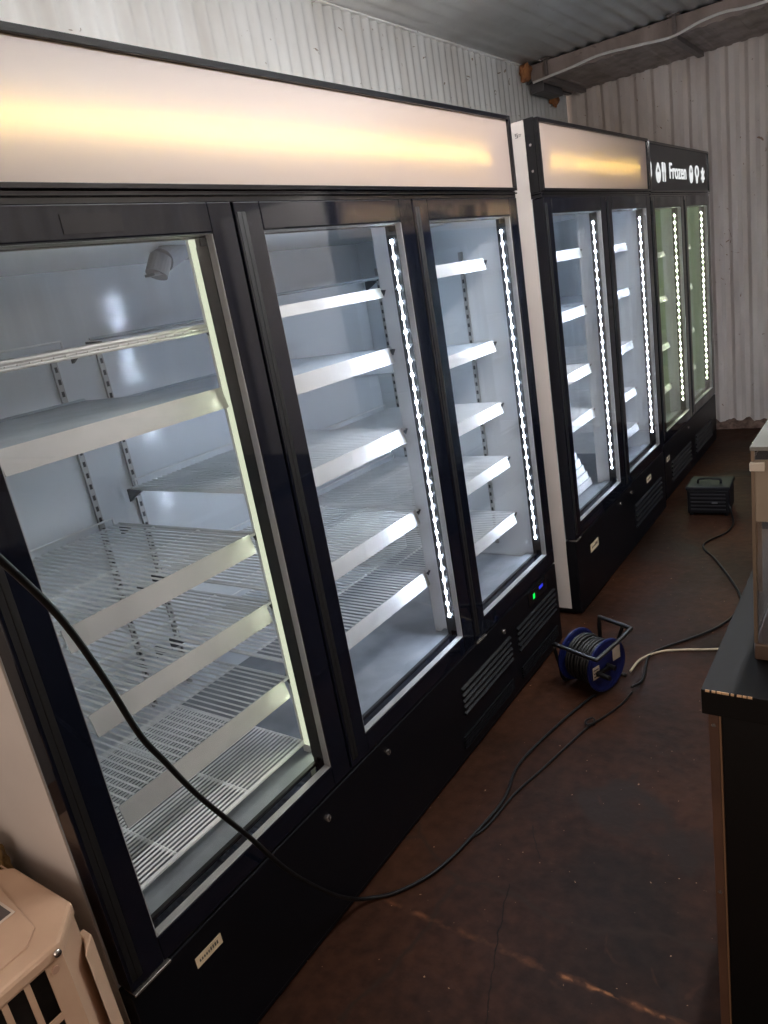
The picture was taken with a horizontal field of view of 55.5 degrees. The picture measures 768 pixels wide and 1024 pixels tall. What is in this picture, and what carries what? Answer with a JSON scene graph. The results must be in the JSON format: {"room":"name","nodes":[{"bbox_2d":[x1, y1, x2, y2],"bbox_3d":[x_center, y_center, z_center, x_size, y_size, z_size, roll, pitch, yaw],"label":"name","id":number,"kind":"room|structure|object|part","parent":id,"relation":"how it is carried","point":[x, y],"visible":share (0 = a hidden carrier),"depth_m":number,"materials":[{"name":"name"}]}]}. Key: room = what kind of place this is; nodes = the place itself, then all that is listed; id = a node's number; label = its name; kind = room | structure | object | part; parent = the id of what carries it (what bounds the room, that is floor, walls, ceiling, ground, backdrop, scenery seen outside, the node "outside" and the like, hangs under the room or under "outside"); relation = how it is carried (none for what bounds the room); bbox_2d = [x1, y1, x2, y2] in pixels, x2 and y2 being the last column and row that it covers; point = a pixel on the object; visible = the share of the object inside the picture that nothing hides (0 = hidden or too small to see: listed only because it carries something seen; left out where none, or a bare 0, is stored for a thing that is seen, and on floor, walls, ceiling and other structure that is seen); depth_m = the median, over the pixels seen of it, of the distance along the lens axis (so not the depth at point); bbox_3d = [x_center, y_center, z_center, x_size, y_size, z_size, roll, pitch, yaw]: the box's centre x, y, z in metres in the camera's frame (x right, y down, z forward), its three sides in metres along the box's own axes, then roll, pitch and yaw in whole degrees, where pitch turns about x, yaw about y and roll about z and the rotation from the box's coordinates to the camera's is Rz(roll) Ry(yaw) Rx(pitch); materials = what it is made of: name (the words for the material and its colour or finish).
{"room":"appliance storage warehouse","nodes":[
{"label":"appliance storage warehouse","id":0,"kind":"room"},
{"bbox_2d":[0,0,567,123],"bbox_3d":[-0.684,-0.652,2.903,0.019,2.820,8.350,3,21,35],"label":"wall","id":1,"kind":"structure","parent":0,"point":[301,38],"depth_m":3.27,"materials":[{"name":"white metal"}]},
{"bbox_2d":[311,0,520,65],"bbox_3d":[-0.906,-1.960,2.491,0.024,0.010,8.350,3,21,35],"label":"trim","id":2,"kind":"structure","parent":1,"relation":"attached to","point":[323,3],"depth_m":3.90,"materials":[{"name":"white metal"}]},
{"bbox_2d":[519,62,531,82],"bbox_3d":[0.969,-3.012,5.010,0.074,0.121,0.141,3,21,35],"label":"foam patch","id":3,"kind":"object","parent":1,"relation":"attached to","point":[525,70],"visible":1,"depth_m":4.98,"materials":[{"name":"orange"}]},
{"bbox_2d":[549,97,559,107],"bbox_3d":[1.269,-3.073,5.450,0.057,0.102,0.132,3,21,35],"label":"foam patch","id":4,"kind":"object","parent":1,"relation":"attached to","point":[555,101],"visible":0.6,"depth_m":5.43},
{"bbox_2d":[257,428,765,1023],"bbox_3d":[0.837,0.761,2.448,3.190,0.080,8.400,3,21,35],"label":"floor","id":5,"kind":"structure","parent":0,"point":[590,897],"depth_m":1.98,"materials":[{"name":"concrete"}]},
{"bbox_2d":[0,865,123,1023],"bbox_3d":[-0.790,1.092,1.089,0.321,0.630,0.831,3,21,35],"label":"pet carrier","id":6,"kind":"object","parent":5,"relation":"on","point":[52,971],"visible":1,"depth_m":1.21,"materials":[{"name":"beige plastic"}]},
{"bbox_3d":[-0.791,0.728,1.185,0.182,0.001,0.292,3,21,35],"label":"dark plate","id":7,"kind":"part","parent":6,"relation":"part of","materials":[{"name":"grey plastic"}]},
{"bbox_3d":[-0.836,0.802,0.983,0.228,0.004,0.750,3,21,37],"label":"raised lid panel","id":8,"kind":"part","parent":6,"relation":"part of","materials":[{"name":"beige plastic"}]},
{"bbox_3d":[-0.837,0.815,0.996,0.301,0.028,0.823,3,21,35],"label":"lid","id":9,"kind":"part","parent":6,"relation":"part of","materials":[{"name":"beige plastic"}]},
{"bbox_2d":[0,20,561,1023],"bbox_3d":[-0.299,-0.067,2.188,0.757,2.007,2.103,3,21,35],"label":"fridge","id":10,"kind":"object","parent":5,"relation":"on","point":[271,450],"visible":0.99,"depth_m":1.83,"materials":[{"name":"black metal"}]},
{"bbox_3d":[-0.904,0.269,1.402,0.703,1.974,0.003,3,21,35],"label":"panel","id":11,"kind":"part","parent":10,"relation":"part of","materials":[{"name":"metal"}]},
{"bbox_3d":[-0.394,0.132,1.435,0.003,1.265,0.546,3,21,35],"label":"glass pane","id":12,"kind":"part","parent":10,"relation":"part of","materials":[{"name":"clear glass"}]},
{"bbox_2d":[0,328,206,368],"bbox_3d":[-0.779,-0.325,1.527,0.536,0.031,0.618,3,21,35],"label":"shelf","id":13,"kind":"object","parent":10,"relation":"attached to","point":[63,354],"depth_m":1.42,"materials":[{"name":"white metal"}]},
{"bbox_3d":[-0.560,-0.303,1.377,0.012,0.020,0.616,3,21,35],"label":"price rail","id":14,"kind":"part","parent":10,"relation":"part of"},
{"bbox_2d":[0,389,212,448],"bbox_3d":[-0.757,-0.188,1.570,0.534,0.010,0.612,3,21,35],"label":"shelf","id":15,"kind":"object","parent":10,"relation":"attached to","point":[66,422],"depth_m":1.54,"materials":[{"name":"white metal"}]},
{"bbox_3d":[-0.506,-0.171,1.446,0.016,0.046,0.534,3,21,35],"label":"price rail","id":16,"kind":"part","parent":10,"relation":"part of","materials":[{"name":"white plastic"}]},
{"bbox_2d":[30,518,254,637],"bbox_3d":[-0.699,0.135,1.669,0.536,0.031,0.618,3,21,35],"label":"shelf","id":17,"kind":"object","parent":10,"relation":"attached to","point":[88,624],"depth_m":1.68,"materials":[{"name":"white metal"}]},
{"bbox_3d":[-0.451,0.159,1.544,0.016,0.046,0.500,3,21,35],"label":"price rail","id":18,"kind":"part","parent":10,"relation":"part of","materials":[{"name":"white plastic"}]},
{"bbox_2d":[54,577,270,721],"bbox_3d":[-0.669,0.306,1.723,0.536,0.031,0.618,3,21,35],"label":"shelf","id":19,"kind":"object","parent":10,"relation":"attached to","point":[138,691],"depth_m":1.68,"materials":[{"name":"white metal"}]},
{"bbox_3d":[-0.410,0.134,1.440,0.045,1.384,0.694,3,21,35],"label":"door","id":20,"kind":"part","parent":10,"relation":"part of","materials":[{"name":"glass"}]},
{"bbox_3d":[-0.421,0.330,1.597,0.016,0.046,0.500,3,21,35],"label":"price rail","id":21,"kind":"part","parent":10,"relation":"part of","materials":[{"name":"white plastic"}]},
{"bbox_2d":[75,644,288,812],"bbox_3d":[-0.634,0.506,1.785,0.536,0.031,0.618,3,21,35],"label":"shelf","id":22,"kind":"object","parent":10,"relation":"attached to","point":[138,798],"depth_m":1.74,"materials":[{"name":"white metal"}]},
{"bbox_2d":[98,703,303,890],"bbox_3d":[-0.591,0.698,1.841,0.527,0.013,0.621,3,21,35],"label":"shelf","id":23,"kind":"object","parent":10,"relation":"attached to","point":[245,792],"depth_m":1.83,"materials":[{"name":"white metal"}]},
{"bbox_3d":[-0.386,0.531,1.660,0.016,0.048,0.500,3,21,35],"label":"price rail","id":24,"kind":"part","parent":10,"relation":"part of","materials":[{"name":"white plastic"}]},
{"bbox_2d":[200,939,217,961],"bbox_3d":[-0.363,0.910,1.515,0.001,0.008,0.051,3,21,35],"label":"print","id":25,"kind":"object","parent":10,"relation":"attached to","point":[206,952],"depth_m":1.52,"materials":[{"name":"grey"}]},
{"bbox_2d":[89,289,381,341],"bbox_3d":[-0.400,-0.559,2.051,0.534,0.010,0.636,3,21,35],"label":"shelf","id":26,"kind":"object","parent":10,"relation":"attached to","point":[373,293],"depth_m":1.94,"materials":[{"name":"white metal"}]},
{"bbox_3d":[-0.145,-0.882,1.721,0.003,0.217,2.076,3,21,35],"label":"sign panel","id":27,"kind":"part","parent":10,"relation":"part of","materials":[{"name":"white plastic"}]},
{"bbox_3d":[-0.137,-0.762,1.768,0.051,0.021,2.100,3,21,35],"label":"trim","id":28,"kind":"part","parent":10,"relation":"part of","materials":[{"name":"black metal"}]},
{"bbox_2d":[125,348,391,396],"bbox_3d":[-0.371,-0.397,2.101,0.534,0.010,0.636,3,21,35],"label":"shelf","id":29,"kind":"object","parent":10,"relation":"attached to","point":[307,369],"depth_m":2.08,"materials":[{"name":"white metal"}]},
{"bbox_2d":[131,427,404,493],"bbox_3d":[-0.330,-0.172,2.170,0.536,0.031,0.642,3,21,35],"label":"shelf","id":30,"kind":"object","parent":10,"relation":"attached to","point":[330,451],"depth_m":2.11,"materials":[{"name":"white metal"}]},
{"bbox_2d":[156,504,417,590],"bbox_3d":[-0.286,0.078,2.247,0.536,0.031,0.642,3,21,35],"label":"shelf","id":31,"kind":"object","parent":10,"relation":"attached to","point":[388,530],"depth_m":2.21,"materials":[{"name":"white metal"}]},
{"bbox_2d":[173,560,427,662],"bbox_3d":[-0.252,0.278,2.309,0.536,0.031,0.642,3,21,35],"label":"shelf","id":32,"kind":"object","parent":10,"relation":"attached to","point":[378,612],"depth_m":2.27,"materials":[{"name":"white metal"}]},
{"bbox_3d":[-0.153,-0.549,1.920,0.016,0.028,0.524,3,21,35],"label":"price rail","id":33,"kind":"part","parent":10,"relation":"part of","materials":[{"name":"white plastic"}]},
{"bbox_3d":[-0.162,0.707,2.429,0.739,0.340,2.100,3,21,35],"label":"panel","id":34,"kind":"part","parent":10,"relation":"part of","materials":[{"name":"black metal"}]},
{"bbox_3d":[-0.123,-0.378,1.973,0.016,0.046,0.524,3,21,35],"label":"price rail","id":35,"kind":"part","parent":10,"relation":"part of","materials":[{"name":"white plastic"}]},
{"bbox_3d":[-0.022,-0.100,1.974,0.045,1.384,0.694,3,21,35],"label":"door","id":36,"kind":"part","parent":10,"relation":"part of","materials":[{"name":"black glass"}]},
{"bbox_3d":[-0.083,-0.148,2.044,0.016,0.046,0.524,3,21,35],"label":"price rail","id":37,"kind":"part","parent":10,"relation":"part of","materials":[{"name":"white plastic"}]},
{"bbox_3d":[-0.039,0.102,2.122,0.016,0.046,0.524,3,21,35],"label":"price rail","id":38,"kind":"part","parent":10,"relation":"part of","materials":[{"name":"white plastic"}]},
{"bbox_2d":[277,259,483,295],"bbox_3d":[-0.025,-0.824,2.562,0.534,0.010,0.608,3,21,35],"label":"shelf","id":39,"kind":"object","parent":10,"relation":"attached to","point":[444,265],"depth_m":2.54,"materials":[{"name":"white metal"}]},
{"bbox_3d":[-0.004,0.302,2.184,0.016,0.046,0.524,3,21,35],"label":"price rail","id":40,"kind":"part","parent":10,"relation":"part of","materials":[{"name":"white plastic"}]},
{"bbox_2d":[321,402,501,446],"bbox_3d":[0.062,-0.335,2.713,0.536,0.031,0.614,3,21,35],"label":"shelf","id":41,"kind":"object","parent":10,"relation":"attached to","point":[468,414],"depth_m":2.79,"materials":[{"name":"white metal"}]},
{"bbox_2d":[317,453,507,507],"bbox_3d":[0.097,-0.134,2.775,0.536,0.031,0.614,3,21,35],"label":"shelf","id":42,"kind":"object","parent":10,"relation":"attached to","point":[481,466],"depth_m":2.76,"materials":[{"name":"white metal"}]},
{"bbox_2d":[330,510,514,570],"bbox_3d":[0.136,0.085,2.843,0.536,0.031,0.614,3,21,35],"label":"shelf","id":43,"kind":"object","parent":10,"relation":"attached to","point":[508,516],"depth_m":2.79,"materials":[{"name":"white metal"}]},
{"bbox_2d":[354,341,493,376],"bbox_3d":[0.023,-0.549,2.648,0.534,0.010,0.608,3,21,35],"label":"shelf","id":44,"kind":"object","parent":10,"relation":"attached to","point":[457,350],"depth_m":2.60,"materials":[{"name":"white metal"}]},
{"bbox_3d":[0.222,-0.808,2.433,0.016,0.040,0.496,3,21,35],"label":"price rail","id":45,"kind":"part","parent":10,"relation":"part of","materials":[{"name":"white plastic"}]},
{"bbox_3d":[0.271,-0.533,2.519,0.016,0.040,0.496,3,21,35],"label":"price rail","id":46,"kind":"part","parent":10,"relation":"part of","materials":[{"name":"white plastic"}]},
{"bbox_3d":[0.309,-0.314,2.587,0.016,0.040,0.496,3,21,35],"label":"price rail","id":47,"kind":"part","parent":10,"relation":"part of","materials":[{"name":"white plastic"}]},
{"bbox_3d":[0.367,-0.334,2.507,0.045,1.384,0.694,3,21,35],"label":"door","id":48,"kind":"part","parent":10,"relation":"part of","materials":[{"name":"clear glass"}]},
{"bbox_3d":[0.344,-0.113,2.649,0.016,0.040,0.496,3,21,35],"label":"price rail","id":49,"kind":"part","parent":10,"relation":"part of","materials":[{"name":"white plastic"}]},
{"bbox_3d":[0.383,0.106,2.717,0.016,0.040,0.496,3,21,35],"label":"price rail","id":50,"kind":"part","parent":10,"relation":"part of","materials":[{"name":"white plastic"}]},
{"bbox_3d":[0.594,0.309,2.827,0.004,0.056,0.170,3,21,35],"label":"control panel","id":51,"kind":"part","parent":10,"relation":"part of","materials":[{"name":"plastic"}]},
{"bbox_2d":[0,554,596,901],"bbox_3d":[-0.094,0.328,1.452,0.403,1.624,2.519,-1,19,28],"label":"cable","id":52,"kind":"object","parent":5,"relation":"on","point":[5,564],"visible":1,"depth_m":1.27,"materials":[{"name":"black rubber"}]},
{"bbox_2d":[474,691,632,836],"bbox_3d":[0.555,0.786,2.360,0.896,0.017,0.050,-24,22,-38],"label":"cable","id":53,"kind":"object","parent":5,"relation":"on","point":[631,692],"visible":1,"depth_m":2.35,"materials":[{"name":"black rubber"}]},
{"bbox_2d":[511,116,665,612],"bbox_3d":[0.813,-0.744,3.716,0.757,2.022,1.447,3,21,35],"label":"fridge","id":54,"kind":"object","parent":5,"relation":"on","point":[582,196],"visible":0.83,"depth_m":3.43,"materials":[{"name":"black metal"}]},
{"bbox_3d":[0.390,-0.517,3.179,0.703,1.989,0.003,3,21,35],"label":"panel","id":55,"kind":"part","parent":54,"relation":"part of","materials":[{"name":"white metal"}]},
{"bbox_3d":[0.765,-1.114,3.180,0.016,0.044,0.522,3,21,35],"label":"price rail","id":56,"kind":"part","parent":54,"relation":"part of","materials":[{"name":"white plastic"}]},
{"bbox_2d":[561,305,584,311],"bbox_3d":[0.560,-0.889,3.383,0.534,0.010,0.634,3,21,35],"label":"shelf","id":57,"kind":"object","parent":54,"relation":"attached to","point":[581,308],"depth_m":3.40,"materials":[{"name":"white metal"}]},
{"bbox_3d":[0.807,-0.872,3.255,0.016,0.044,0.522,3,21,35],"label":"price rail","id":58,"kind":"part","parent":54,"relation":"part of","materials":[{"name":"white plastic"}]},
{"bbox_2d":[566,363,589,373],"bbox_3d":[0.606,-0.634,3.462,0.536,0.031,0.640,3,21,35],"label":"shelf","id":59,"kind":"object","parent":54,"relation":"attached to","point":[583,368],"depth_m":3.48,"materials":[{"name":"white metal"}]},
{"bbox_3d":[0.892,-0.650,3.228,0.045,1.384,0.716,3,21,35],"label":"door","id":60,"kind":"part","parent":54,"relation":"part of","materials":[{"name":"glass"}]},
{"bbox_3d":[0.853,-0.611,3.336,0.016,0.044,0.522,3,21,35],"label":"price rail","id":61,"kind":"part","parent":54,"relation":"part of","materials":[{"name":"white plastic"}]},
{"bbox_2d":[570,407,593,421],"bbox_3d":[0.642,-0.428,3.525,0.536,0.031,0.640,3,21,35],"label":"shelf","id":62,"kind":"object","parent":54,"relation":"attached to","point":[577,414],"depth_m":3.53,"materials":[{"name":"white metal"}]},
{"bbox_3d":[0.889,-0.405,3.400,0.016,0.044,0.522,3,21,35],"label":"price rail","id":63,"kind":"part","parent":54,"relation":"part of","materials":[{"name":"white plastic"}]},
{"bbox_2d":[577,477,591,495],"bbox_3d":[0.729,-0.081,3.636,0.449,0.032,0.566,3,21,35],"label":"wire rack","id":64,"kind":"object","parent":54,"relation":"in","point":[588,482],"visible":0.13,"depth_m":3.63,"materials":[{"name":"white metal"}]},
{"bbox_2d":[577,471,588,486],"bbox_3d":[0.709,-0.112,3.630,0.449,0.032,0.566,3,21,35],"label":"wire rack","id":65,"kind":"object","parent":64,"relation":"on","point":[583,477],"visible":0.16,"depth_m":3.64,"materials":[{"name":"white metal"}]},
{"bbox_2d":[576,465,584,477],"bbox_3d":[0.688,-0.142,3.623,0.449,0.032,0.566,3,21,35],"label":"wire rack","id":66,"kind":"object","parent":65,"relation":"on","point":[581,470],"visible":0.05,"depth_m":3.65,"materials":[{"name":"white metal"}]},
{"bbox_2d":[575,458,580,468],"bbox_3d":[0.668,-0.173,3.617,0.449,0.032,0.566,3,21,35],"label":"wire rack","id":67,"kind":"object","parent":66,"relation":"on","point":[577,463],"visible":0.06,"depth_m":3.66,"materials":[{"name":"white metal"}]},
{"bbox_3d":[0.977,-1.432,3.297,0.051,0.021,1.444,3,21,35],"label":"trim","id":68,"kind":"part","parent":54,"relation":"part of","materials":[{"name":"black metal"}]},
{"bbox_2d":[560,288,624,304],"bbox_3d":[0.944,-1.133,3.910,0.534,0.010,0.630,3,21,35],"label":"shelf","id":69,"kind":"object","parent":54,"relation":"attached to","point":[571,296],"depth_m":3.97,"materials":[{"name":"white metal"}]},
{"bbox_3d":[0.967,-1.559,3.248,0.003,0.232,1.420,3,21,35],"label":"sign panel","id":70,"kind":"part","parent":54,"relation":"part of","materials":[{"name":"white plastic"}]},
{"bbox_2d":[565,341,629,364],"bbox_3d":[0.992,-0.868,3.991,0.536,0.031,0.636,3,21,35],"label":"shelf","id":71,"kind":"object","parent":54,"relation":"attached to","point":[575,351],"depth_m":3.99,"materials":[{"name":"white metal"}]},
{"bbox_2d":[569,387,633,407],"bbox_3d":[1.035,-0.623,4.067,0.536,0.031,0.636,3,21,35],"label":"shelf","id":72,"kind":"object","parent":54,"relation":"attached to","point":[579,397],"depth_m":4.10,"materials":[{"name":"white metal"}]},
{"bbox_2d":[573,422,636,453],"bbox_3d":[1.069,-0.430,4.127,0.536,0.031,0.636,3,21,35],"label":"shelf","id":73,"kind":"object","parent":54,"relation":"attached to","point":[583,437],"depth_m":4.07,"materials":[{"name":"white metal"}]},
{"bbox_3d":[0.952,0.037,3.958,0.739,0.340,1.444,3,21,35],"label":"panel","id":74,"kind":"part","parent":54,"relation":"part of","materials":[{"name":"black metal"}]},
{"bbox_3d":[1.153,-1.335,3.714,0.016,0.040,0.518,3,21,35],"label":"price rail","id":75,"kind":"part","parent":54,"relation":"part of","materials":[{"name":"white plastic"}]},
{"bbox_3d":[1.191,-1.117,3.781,0.016,0.040,0.518,3,21,35],"label":"price rail","id":76,"kind":"part","parent":54,"relation":"part of","materials":[{"name":"white plastic"}]},
{"bbox_3d":[1.239,-0.847,3.865,0.016,0.040,0.518,3,21,35],"label":"price rail","id":77,"kind":"part","parent":54,"relation":"part of","materials":[{"name":"white plastic"}]},
{"bbox_3d":[1.282,-0.602,3.941,0.016,0.040,0.518,3,21,35],"label":"price rail","id":78,"kind":"part","parent":54,"relation":"part of","materials":[{"name":"white plastic"}]},
{"bbox_3d":[1.316,-0.409,4.001,0.016,0.040,0.518,3,21,35],"label":"price rail","id":79,"kind":"part","parent":54,"relation":"part of","materials":[{"name":"white plastic"}]},
{"bbox_3d":[1.292,-0.891,3.778,0.045,1.384,0.716,3,21,35],"label":"door","id":80,"kind":"part","parent":54,"relation":"part of","materials":[{"name":"clear glass"}]},
{"bbox_2d":[552,615,632,691],"bbox_3d":[0.779,0.536,2.686,0.227,0.230,0.241,-20,20,-30],"label":"cable reel","id":81,"kind":"object","parent":5,"relation":"on","point":[588,657],"visible":1,"depth_m":2.65,"materials":[{"name":"blue plastic"}]},
{"bbox_3d":[0.776,0.579,2.577,0.018,0.018,0.055,-20,20,-30],"label":"crank knob","id":82,"kind":"part","parent":81,"relation":"part of","materials":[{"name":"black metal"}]},
{"bbox_2d":[629,648,717,671],"bbox_3d":[1.208,0.538,2.792,0.579,0.015,0.124,-9,17,2],"label":"cable","id":83,"kind":"object","parent":5,"relation":"on","point":[687,649],"visible":0.79,"depth_m":2.82,"materials":[{"name":"white plastic"}]},
{"bbox_2d":[648,140,716,499],"bbox_3d":[1.664,-1.275,4.934,0.757,2.028,1.473,3,21,35],"label":"freezer","id":84,"kind":"object","parent":5,"relation":"on","point":[679,176],"visible":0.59,"depth_m":4.77,"materials":[{"name":"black metal"}]},
{"bbox_3d":[1.629,-1.548,4.423,0.016,0.034,0.535,3,21,35],"label":"price rail","id":85,"kind":"part","parent":84,"relation":"part of","materials":[{"name":"white plastic"}]},
{"bbox_2d":[661,329,666,341],"bbox_3d":[1.870,-1.266,5.257,0.536,0.031,0.649,3,21,35],"label":"shelf","id":86,"kind":"object","parent":84,"relation":"attached to","point":[664,335],"depth_m":5.14,"materials":[{"name":"metal"}]},
{"bbox_3d":[1.673,-1.294,4.502,0.016,0.034,0.535,3,21,35],"label":"price rail","id":87,"kind":"part","parent":84,"relation":"part of","materials":[{"name":"white plastic"}]},
{"bbox_3d":[1.723,-1.011,4.590,0.016,0.034,0.535,3,21,35],"label":"price rail","id":88,"kind":"part","parent":84,"relation":"part of","materials":[{"name":"white plastic"}]},
{"bbox_3d":[1.767,-0.757,4.669,0.016,0.034,0.535,3,21,35],"label":"price rail","id":89,"kind":"part","parent":84,"relation":"part of","materials":[{"name":"white plastic"}]},
{"bbox_3d":[1.739,-1.175,4.443,0.045,1.384,0.729,3,21,35],"label":"door","id":90,"kind":"part","parent":84,"relation":"part of","materials":[{"name":"clear glass"}]},
{"bbox_2d":[659,284,690,294],"bbox_3d":[1.820,-1.549,5.169,0.536,0.031,0.649,3,21,35],"label":"shelf","id":91,"kind":"object","parent":84,"relation":"attached to","point":[661,286],"depth_m":5.22,"materials":[{"name":"metal"}]},
{"bbox_3d":[1.818,-2.090,4.467,0.003,0.238,1.446,3,21,35],"label":"sign panel","id":92,"kind":"part","parent":84,"relation":"part of","materials":[{"name":"black plastic"}]},
{"bbox_2d":[663,363,694,381],"bbox_3d":[1.914,-1.012,5.336,0.536,0.031,0.649,3,21,35],"label":"shelf","id":93,"kind":"object","parent":84,"relation":"attached to","point":[665,365],"depth_m":5.32,"materials":[{"name":"metal"}]},
{"bbox_3d":[1.828,-1.960,4.516,0.051,0.021,1.470,3,21,35],"label":"trim","id":94,"kind":"part","parent":84,"relation":"part of","materials":[{"name":"black metal"}]},
{"bbox_3d":[1.803,-0.491,5.178,0.739,0.340,1.470,3,21,35],"label":"panel","id":95,"kind":"part","parent":84,"relation":"part of","materials":[{"name":"black metal"}]},
{"bbox_3d":[2.147,-1.421,5.003,0.045,1.384,0.729,3,21,35],"label":"door","id":96,"kind":"part","parent":84,"relation":"part of","materials":[{"name":"clear glass"}]},
{"bbox_2d":[631,505,740,687],"bbox_3d":[1.488,0.305,3.289,0.265,0.074,1.905,2,20,33],"label":"cable","id":97,"kind":"object","parent":5,"relation":"on","point":[732,525],"visible":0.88,"depth_m":2.95,"materials":[{"name":"black rubber"}]},
{"bbox_2d":[686,476,734,515],"bbox_3d":[1.868,-0.108,4.176,0.230,0.208,0.210,1,20,33],"label":"portable heater","id":98,"kind":"object","parent":5,"relation":"on","point":[713,494],"visible":1,"depth_m":4.11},
{"bbox_3d":[1.839,-0.178,4.128,0.134,0.038,0.014,1,20,33],"label":"handle","id":99,"kind":"part","parent":98,"relation":"part of","materials":[{"name":"black plastic"}]},
{"bbox_3d":[1.859,-0.163,4.160,0.230,0.022,0.208,1,20,33],"label":"lid","id":100,"kind":"part","parent":98,"relation":"part of","materials":[{"name":"black plastic"}]},
{"bbox_2d":[701,549,767,1023],"bbox_3d":[1.268,0.449,1.636,0.712,0.841,1.451,3,21,35],"label":"counter","id":101,"kind":"object","parent":5,"relation":"on","point":[734,690],"depth_m":1.25,"materials":[{"name":"black metal"}]},
{"bbox_2d":[701,549,767,724],"bbox_3d":[1.202,0.075,1.520,0.712,0.045,1.450,3,21,35],"label":"countertop","id":102,"kind":"structure","parent":101,"relation":"on","point":[734,669],"depth_m":1.19,"materials":[{"name":"black laminate"}]},
{"bbox_3d":[1.274,0.470,1.644,0.670,0.794,1.406,3,21,35],"label":"panel","id":103,"kind":"part","parent":101,"relation":"part of","materials":[{"name":"black laminate"}]},
{"bbox_2d":[749,420,767,660],"bbox_3d":[0.946,-0.008,1.224,0.514,0.368,0.549,3,21,35],"label":"display case","id":104,"kind":"object","parent":101,"relation":"on","point":[758,468],"visible":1,"depth_m":1.17,"materials":[{"name":"beige metal"}]},
{"bbox_3d":[0.591,0.060,1.165,0.005,0.332,0.006,3,21,35],"label":"post","id":105,"kind":"part","parent":104,"relation":"part of","materials":[{"name":"beige metal"}]},
{"bbox_3d":[0.917,-0.178,1.172,0.513,0.007,0.547,3,21,35],"label":"glass","id":106,"kind":"part","parent":104,"relation":"part of","materials":[{"name":"clear glass"}]},
{"bbox_3d":[0.775,-0.024,0.995,0.488,0.100,0.004,3,21,35],"label":"panel","id":107,"kind":"part","parent":104,"relation":"part of","materials":[{"name":"beige wood"}]},
{"bbox_3d":[0.802,0.124,1.039,0.474,0.212,0.004,3,21,35],"label":"glass","id":108,"kind":"part","parent":104,"relation":"part of","materials":[{"name":"clear glass"}]},
{"bbox_3d":[0.736,-0.019,1.367,0.003,0.312,0.508,3,21,35],"label":"glass","id":109,"kind":"part","parent":104,"relation":"part of","materials":[{"name":"clear glass"}]},
{"bbox_3d":[-0.920,1.068,1.359,0.225,0.560,0.586,3,21,35],"label":"cardboard box","id":110,"kind":"object","parent":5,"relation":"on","visible":0},
{"bbox_2d":[0,844,13,869],"bbox_3d":[-0.766,0.674,1.427,0.128,0.104,0.047,3,21,35],"label":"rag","id":111,"kind":"object","parent":110,"relation":"on","point":[5,860],"visible":0.59,"depth_m":1.41,"materials":[{"name":"brown fabric"}]},
{"bbox_2d":[322,0,722,65],"bbox_3d":[0.365,-1.914,1.606,3.140,0.015,8.380,3,21,35],"label":"ceiling","id":112,"kind":"structure","parent":0,"point":[521,32],"depth_m":4.17,"materials":[{"name":"grey metal"}]},
{"bbox_2d":[539,56,585,93],"bbox_3d":[1.297,-3.129,5.241,0.070,0.147,0.755,3,21,35],"label":"bracket","id":113,"kind":"object","parent":112,"relation":"attached to","point":[552,81],"visible":1,"depth_m":5.13,"materials":[{"name":"metal"}]},
{"bbox_3d":[1.093,-3.073,4.955,0.070,0.008,0.055,3,21,35],"label":"mounting plate","id":114,"kind":"part","parent":113,"relation":"part of","materials":[{"name":"metal"}]},
{"bbox_3d":[1.104,-3.019,4.975,0.020,0.135,0.020,3,21,35],"label":"hanger rod","id":115,"kind":"part","parent":113,"relation":"part of","materials":[{"name":"metal"}]},
{"bbox_3d":[1.310,-3.075,5.262,0.040,0.028,0.745,3,21,35],"label":"arm","id":116,"kind":"part","parent":113,"relation":"part of","materials":[{"name":"metal"}]},
{"bbox_2d":[526,0,767,98],"bbox_3d":[2.449,-3.077,4.503,3.042,0.176,0.787,3,21,35],"label":"ceiling beam","id":117,"kind":"structure","parent":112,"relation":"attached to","point":[726,29],"depth_m":4.80,"materials":[{"name":"brown wood"}]},
{"bbox_2d":[666,12,703,57],"bbox_3d":[1.978,-3.098,4.758,0.070,0.147,0.755,3,21,35],"label":"bracket","id":118,"kind":"object","parent":112,"relation":"attached to","point":[678,40],"visible":1,"depth_m":4.62,"materials":[{"name":"metal"}]},
{"bbox_2d":[533,0,767,83],"bbox_3d":[2.050,-2.921,4.275,2.531,0.061,0.017,3,21,35],"label":"cable","id":119,"kind":"object","parent":118,"relation":"attached to","point":[763,1],"visible":1,"depth_m":4.53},
{"bbox_3d":[1.773,-3.042,4.473,0.070,0.008,0.055,3,21,35],"label":"mounting plate","id":120,"kind":"part","parent":118,"relation":"part of","materials":[{"name":"metal"}]},
{"bbox_3d":[1.785,-2.988,4.492,0.020,0.135,0.020,3,21,35],"label":"hanger rod","id":121,"kind":"part","parent":118,"relation":"part of","materials":[{"name":"metal"}]},
{"bbox_3d":[1.991,-3.044,4.779,0.040,0.028,0.745,3,21,35],"label":"arm","id":122,"kind":"part","parent":118,"relation":"part of","materials":[{"name":"metal"}]},
{"bbox_2d":[566,33,767,421],"bbox_3d":[2.903,-2.007,5.189,3.150,2.850,0.025,3,21,35],"label":"wall","id":123,"kind":"structure","parent":0,"point":[716,103],"depth_m":5.38,"materials":[{"name":"white metal"}]},
{"bbox_2d":[716,417,767,428],"bbox_3d":[3.117,-0.694,5.573,3.030,0.080,0.075,3,21,35],"label":"baseboard","id":124,"kind":"structure","parent":123,"relation":"attached to","point":[748,422],"depth_m":5.78,"materials":[{"name":"brown wood"}]}
]}

